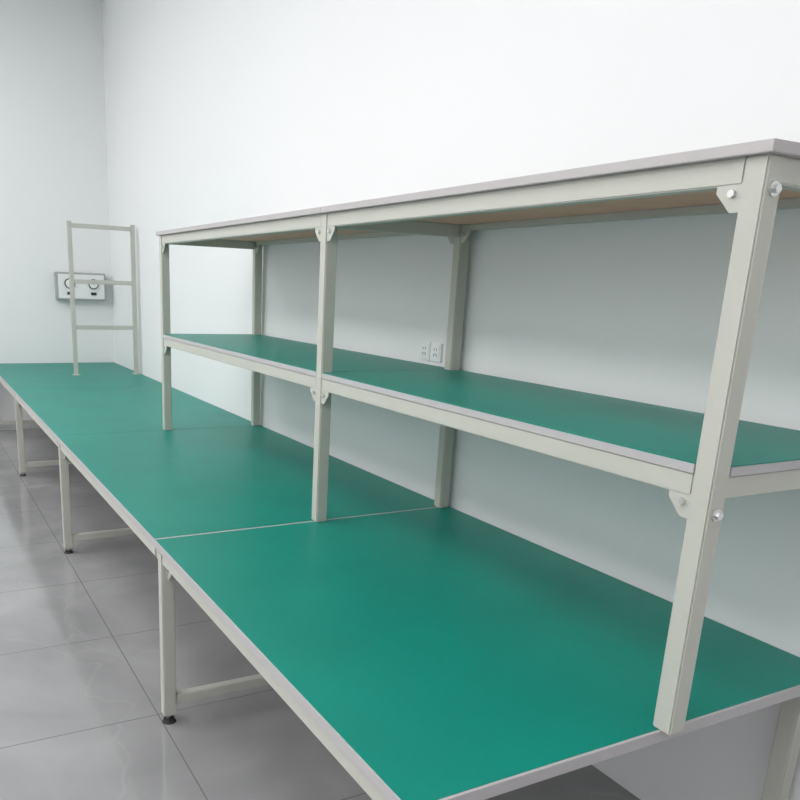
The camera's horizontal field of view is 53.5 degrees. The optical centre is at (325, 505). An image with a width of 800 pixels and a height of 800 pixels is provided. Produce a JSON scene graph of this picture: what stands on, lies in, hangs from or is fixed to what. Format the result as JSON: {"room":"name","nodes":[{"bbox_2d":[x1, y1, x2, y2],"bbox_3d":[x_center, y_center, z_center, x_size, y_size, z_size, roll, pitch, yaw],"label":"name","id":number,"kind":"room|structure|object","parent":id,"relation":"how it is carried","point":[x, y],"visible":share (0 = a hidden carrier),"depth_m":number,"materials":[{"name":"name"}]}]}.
{"room":"electronics workshop","nodes":[
{"label":"electronics workshop","id":0,"kind":"room"},
{"bbox_2d":[0,0,113,429],"bbox_3d":[-5.098,-2.893,7.668,5.880,4.500,0.200,-6,17,-27],"label":"wall","id":1,"kind":"structure","parent":0,"point":[53,147],"depth_m":8.52,"materials":[{"name":"white paint"}]},
{"bbox_2d":[54,272,105,300],"bbox_3d":[-2.752,-2.462,8.860,0.540,0.300,0.144,-6,17,-27],"label":"control box","id":2,"kind":"object","parent":1,"relation":"attached to","point":[86,292],"visible":0.7,"depth_m":8.82,"materials":[{"name":"white plastic"}]},
{"bbox_2d":[0,428,639,799],"bbox_3d":[-2.459,0.827,3.239,6.280,0.100,12.054,-6,17,-27],"label":"floor","id":3,"kind":"structure","parent":0,"point":[81,716],"depth_m":3.36,"materials":[{"name":"grey tile"}]},
{"bbox_2d":[0,220,161,424],"bbox_3d":[-2.577,-1.688,7.933,1.376,2.220,2.216,-6,17,-27],"label":"workbench","id":4,"kind":"object","parent":3,"relation":"on","point":[13,376],"visible":0.71,"depth_m":7.84,"materials":[{"name":"metal"}]},
{"bbox_2d":[13,386,251,476],"bbox_3d":[-1.585,-0.418,6.244,1.376,0.750,2.216,-6,17,-27],"label":"workbench","id":5,"kind":"object","parent":3,"relation":"on","point":[58,411],"visible":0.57,"depth_m":5.98,"materials":[{"name":"metal"}]},
{"bbox_2d":[56,207,453,555],"bbox_3d":[-0.554,-0.457,4.208,1.377,1.991,2.256,-6,17,-27],"label":"workbench","id":6,"kind":"object","parent":3,"relation":"on","point":[166,483],"visible":0.79,"depth_m":4.03,"materials":[{"name":"metal"}]},
{"bbox_2d":[154,138,799,799],"bbox_3d":[0.375,0.057,2.486,1.377,1.991,1.840,-6,17,-27],"label":"workbench","id":7,"kind":"object","parent":3,"relation":"on","point":[441,652],"visible":1,"depth_m":2.15,"materials":[{"name":"metal"}]},
{"bbox_2d":[101,0,799,799],"bbox_3d":[0.322,-1.668,3.995,0.200,4.500,12.054,-6,17,-27],"label":"wall","id":8,"kind":"structure","parent":0,"point":[216,111],"depth_m":3.18,"materials":[{"name":"white paint"}]},
{"bbox_2d":[419,341,442,362],"bbox_3d":[0.486,-0.710,3.634,0.012,0.086,0.174,-6,17,-27],"label":"wall socket","id":9,"kind":"object","parent":8,"relation":"attached to","point":[429,351],"visible":1,"depth_m":3.63,"materials":[{"name":"white plastic"}]}
]}

